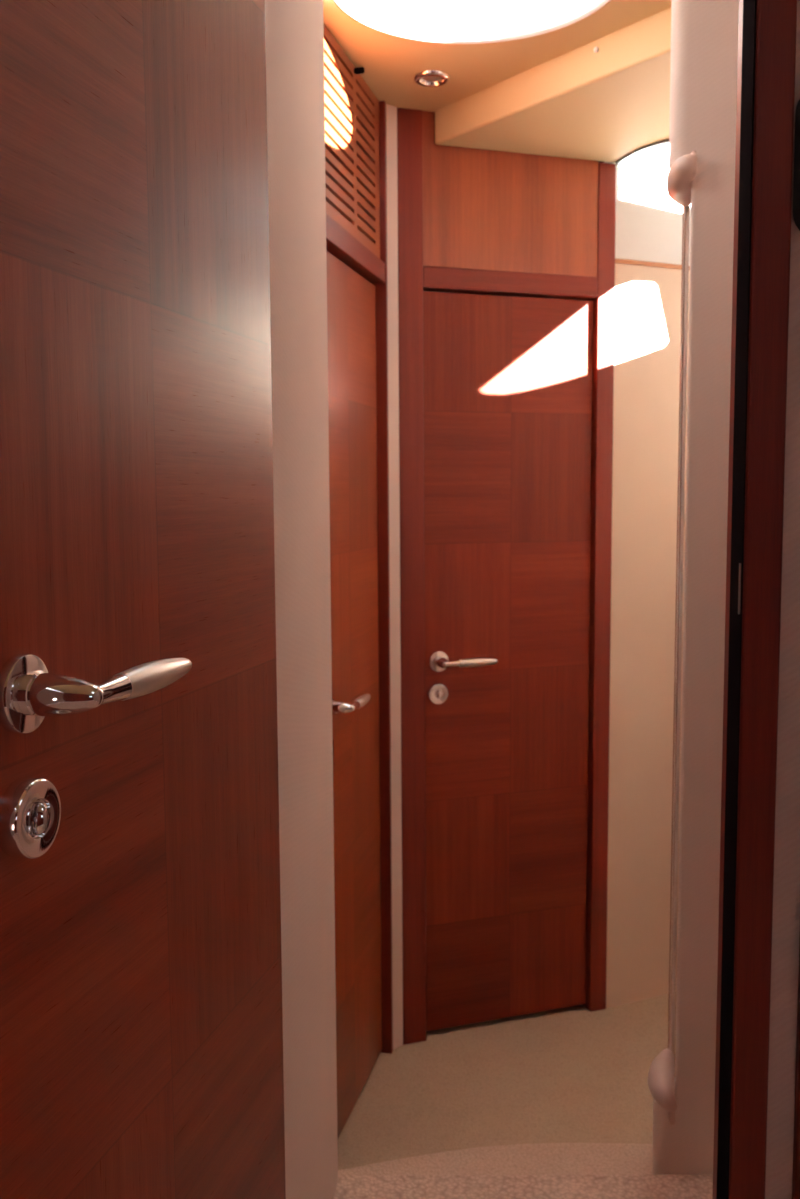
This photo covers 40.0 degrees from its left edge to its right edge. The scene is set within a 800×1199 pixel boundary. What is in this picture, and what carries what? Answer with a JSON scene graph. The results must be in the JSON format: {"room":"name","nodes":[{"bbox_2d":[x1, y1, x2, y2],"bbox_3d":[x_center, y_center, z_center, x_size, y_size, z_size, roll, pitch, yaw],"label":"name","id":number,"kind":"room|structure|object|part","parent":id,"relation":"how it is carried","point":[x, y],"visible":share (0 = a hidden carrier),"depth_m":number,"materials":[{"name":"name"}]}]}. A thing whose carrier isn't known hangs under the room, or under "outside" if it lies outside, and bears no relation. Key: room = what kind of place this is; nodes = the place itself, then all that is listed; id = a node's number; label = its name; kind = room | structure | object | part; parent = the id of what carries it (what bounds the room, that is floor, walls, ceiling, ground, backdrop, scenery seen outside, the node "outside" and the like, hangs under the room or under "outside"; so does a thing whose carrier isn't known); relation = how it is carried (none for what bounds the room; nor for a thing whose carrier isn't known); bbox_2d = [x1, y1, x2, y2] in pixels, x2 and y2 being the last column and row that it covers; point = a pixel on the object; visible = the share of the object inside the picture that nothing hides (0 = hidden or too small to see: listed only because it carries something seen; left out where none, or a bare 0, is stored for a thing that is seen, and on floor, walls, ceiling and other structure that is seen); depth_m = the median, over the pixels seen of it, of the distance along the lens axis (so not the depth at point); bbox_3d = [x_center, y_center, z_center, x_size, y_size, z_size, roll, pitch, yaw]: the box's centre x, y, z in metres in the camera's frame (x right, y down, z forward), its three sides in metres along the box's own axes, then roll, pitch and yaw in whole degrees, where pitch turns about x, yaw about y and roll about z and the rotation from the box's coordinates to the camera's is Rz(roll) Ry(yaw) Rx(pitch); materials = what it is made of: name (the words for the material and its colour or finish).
{"room":"ship interior","nodes":[
{"label":"ship interior","id":0,"kind":"room"},
{"bbox_2d":[265,0,337,1198],"bbox_3d":[-0.184,0.110,1.480,0.151,2.320,0.556,0,6,0],"label":"wall","id":1,"kind":"structure","parent":0,"point":[294,29],"depth_m":1.43,"materials":[{"name":"paint"}]},
{"bbox_2d":[0,0,285,1198],"bbox_3d":[-0.185,0.090,0.920,0.103,1.883,0.527,1,6,15],"label":"door","id":2,"kind":"structure","parent":1,"relation":"in","point":[141,1015],"depth_m":0.87,"materials":[{"name":"brown wood"}]},
{"bbox_3d":[-0.217,0.062,0.714,0.054,0.028,0.028,1,6,15],"label":"handle","id":3,"kind":"part","parent":2,"relation":"part of","materials":[{"name":"silver metal"}]},
{"bbox_2d":[386,104,402,1048],"bbox_3d":[-0.047,-0.012,2.739,0.104,2.320,0.105,-4,7,-35],"label":"wall","id":4,"kind":"structure","parent":0,"point":[391,111],"depth_m":2.69,"materials":[{"name":"paint"}]},
{"bbox_2d":[338,1143,652,1174],"bbox_3d":[0.137,1.153,1.999,0.740,0.140,0.358,0,6,0],"label":"step","id":5,"kind":"structure","parent":0,"point":[538,1158],"depth_m":2.10,"materials":[{"name":"carpet"}]},
{"bbox_2d":[323,0,671,111],"bbox_3d":[-0.006,-0.993,0.688,2.200,0.024,4.160,0,6,0],"label":"ceiling","id":6,"kind":"structure","parent":0,"point":[390,63],"depth_m":2.29,"materials":[{"name":"paint"}]},
{"bbox_2d":[414,70,450,86],"bbox_3d":[0.071,-1.143,2.416,0.081,0.010,0.081,0,6,0],"label":"recessed light","id":7,"kind":"object","parent":6,"relation":"in","point":[428,78],"visible":1,"depth_m":2.41,"materials":[{"name":"silver metal"}]},
{"bbox_2d":[334,0,609,43],"bbox_3d":[0.135,-1.120,1.972,0.560,0.032,0.560,0,6,0],"label":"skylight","id":8,"kind":"object","parent":6,"relation":"attached to","point":[590,7],"visible":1,"depth_m":2.19,"materials":[{"name":"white glass"}]},
{"bbox_2d":[338,991,676,1170],"bbox_3d":[0.158,1.202,2.527,2.100,0.060,1.800,0,6,0],"label":"floor","id":9,"kind":"structure","parent":0,"point":[573,1074],"depth_m":2.62,"materials":[{"name":"carpet"}]},
{"bbox_2d":[334,1174,712,1198],"bbox_3d":[0.008,1.243,0.341,2.200,0.280,3.041,0,6,0],"label":"floor","id":10,"kind":"structure","parent":0,"point":[613,1186],"depth_m":1.80,"materials":[{"name":"carpet"}]},
{"bbox_2d":[435,8,670,165],"bbox_3d":[0.727,-1.114,2.337,0.670,0.109,1.268,-5,7,-38],"label":"ceiling","id":11,"kind":"structure","parent":0,"point":[607,98],"depth_m":2.42,"materials":[{"name":"paint"}]},
{"bbox_2d":[553,0,589,4],"bbox_3d":[0.814,-1.680,2.677,0.750,0.040,0.950,0,6,0],"label":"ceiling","id":12,"kind":"structure","parent":0,"point":[555,2],"depth_m":3.13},
{"bbox_2d":[604,144,690,265],"bbox_3d":[0.857,-1.289,2.995,0.741,0.800,0.085,-3,6,-29],"label":"wall panel","id":13,"kind":"object","parent":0,"point":[648,225],"visible":0.21,"depth_m":2.86,"materials":[{"name":"beige paint"}]},
{"bbox_2d":[606,263,689,1007],"bbox_3d":[0.868,0.105,3.126,0.742,2.000,0.094,-3,6,-29],"label":"wall","id":14,"kind":"structure","parent":0,"point":[647,308],"depth_m":2.96,"materials":[{"name":"paint"}]},
{"bbox_2d":[615,259,689,270],"bbox_3d":[0.878,-0.888,2.995,0.736,0.011,0.026,-3,6,-29],"label":"ledge","id":15,"kind":"object","parent":14,"relation":"attached to","point":[619,261],"visible":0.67,"depth_m":2.87,"materials":[{"name":"brown wood"}]},
{"bbox_2d":[653,0,738,1173],"bbox_3d":[0.814,0.060,1.927,0.772,2.320,0.300,0,6,0],"label":"wall","id":16,"kind":"structure","parent":0,"point":[704,33],"depth_m":1.76,"materials":[{"name":"paint"}]},
{"bbox_2d":[647,151,696,1124],"bbox_3d":[0.453,0.087,1.839,0.054,1.574,0.180,1,6,12],"label":"grab rail","id":17,"kind":"object","parent":16,"relation":"attached to","point":[682,172],"visible":0.96,"depth_m":1.89,"materials":[{"name":"metal"}]},
{"bbox_3d":[0.485,0.079,1.917,0.011,1.540,0.011,-1,6,-7],"label":"rail","id":18,"kind":"part","parent":17,"relation":"part of","materials":[{"name":"metal"}]},
{"bbox_2d":[765,0,799,1198],"bbox_3d":[0.747,-0.006,1.160,0.706,2.040,0.026,0,6,0],"label":"wall","id":19,"kind":"structure","parent":0,"point":[786,885],"depth_m":1.17,"materials":[{"name":"fabric"}]},
{"bbox_2d":[712,0,796,1198],"bbox_3d":[0.098,0.020,1.170,0.592,1.995,0.065,0,6,0],"label":"door frame","id":20,"kind":"structure","parent":19,"relation":"attached to","point":[766,64],"depth_m":1.14,"materials":[{"name":"brown wood"}]},
{"bbox_3d":[0.352,-0.011,1.141,0.002,0.053,0.004,0,6,0],"label":"strike plate","id":21,"kind":"part","parent":20,"relation":"part of","materials":[{"name":"metal"}]},
{"bbox_2d":[792,938,799,1198],"bbox_3d":[0.691,0.504,1.189,0.524,1.020,0.012,0,6,0],"label":"panel","id":22,"kind":"object","parent":19,"relation":"attached to","point":[796,1145],"visible":1,"depth_m":1.19,"materials":[{"name":"brown wood"}]},
{"bbox_2d":[793,99,799,229],"bbox_3d":[0.458,-0.438,1.093,0.124,0.148,0.024,0,6,0],"label":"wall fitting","id":23,"kind":"object","parent":19,"relation":"attached to","point":[796,185],"visible":1,"depth_m":1.10,"materials":[{"name":"plastic"}]},
{"bbox_3d":[0.240,-0.039,2.876,0.629,2.344,0.248,0,6,0],"label":"wall","id":24,"kind":"structure","parent":0,"visible":0},
{"bbox_2d":[397,108,615,1044],"bbox_3d":[0.271,-0.023,2.834,0.588,2.320,0.056,-2,6,-19],"label":"door frame","id":25,"kind":"structure","parent":24,"relation":"attached to","point":[471,220],"depth_m":2.75,"materials":[{"name":"brown wood"}]},
{"bbox_3d":[0.271,-0.998,2.741,0.474,0.362,0.046,-2,6,-19],"label":"transom panel","id":26,"kind":"part","parent":25,"relation":"part of","materials":[{"name":"brown wood"}]},
{"bbox_2d":[423,291,592,1031],"bbox_3d":[0.287,0.178,2.832,0.468,1.886,0.103,-2,6,-19],"label":"door","id":27,"kind":"structure","parent":24,"relation":"in","point":[508,379],"depth_m":2.84,"materials":[{"name":"brown wood"}]},
{"bbox_3d":[0.107,0.159,2.747,0.028,0.028,0.054,-2,6,-19],"label":"handle","id":28,"kind":"part","parent":27,"relation":"part of","materials":[{"name":"silver metal"}]},
{"bbox_3d":[-0.208,0.040,2.205,0.229,2.320,0.978,0,6,0],"label":"wall","id":29,"kind":"structure","parent":0,"visible":0},
{"bbox_2d":[324,24,379,257],"bbox_3d":[-0.108,-0.952,2.321,0.044,0.368,0.531,1,6,13],"label":"air vent","id":30,"kind":"object","parent":29,"relation":"in","point":[352,162],"visible":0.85,"depth_m":2.34,"materials":[{"name":"brown wood"}]},
{"bbox_2d":[326,251,381,1139],"bbox_3d":[-0.097,0.224,2.433,0.103,1.886,0.520,1,6,13],"label":"door","id":31,"kind":"structure","parent":29,"relation":"in","point":[351,299],"depth_m":2.47,"materials":[{"name":"brown wood"}]},
{"bbox_3d":[-0.118,0.221,2.247,0.054,0.028,0.028,1,6,13],"label":"handle","id":32,"kind":"part","parent":31,"relation":"part of","materials":[{"name":"silver metal"}]},
{"bbox_2d":[326,101,392,1053],"bbox_3d":[-0.122,0.019,2.416,0.068,2.320,0.564,1,6,13],"label":"door frame","id":33,"kind":"structure","parent":29,"relation":"attached to","point":[340,243],"depth_m":2.65,"materials":[{"name":"brown wood"}]}
]}

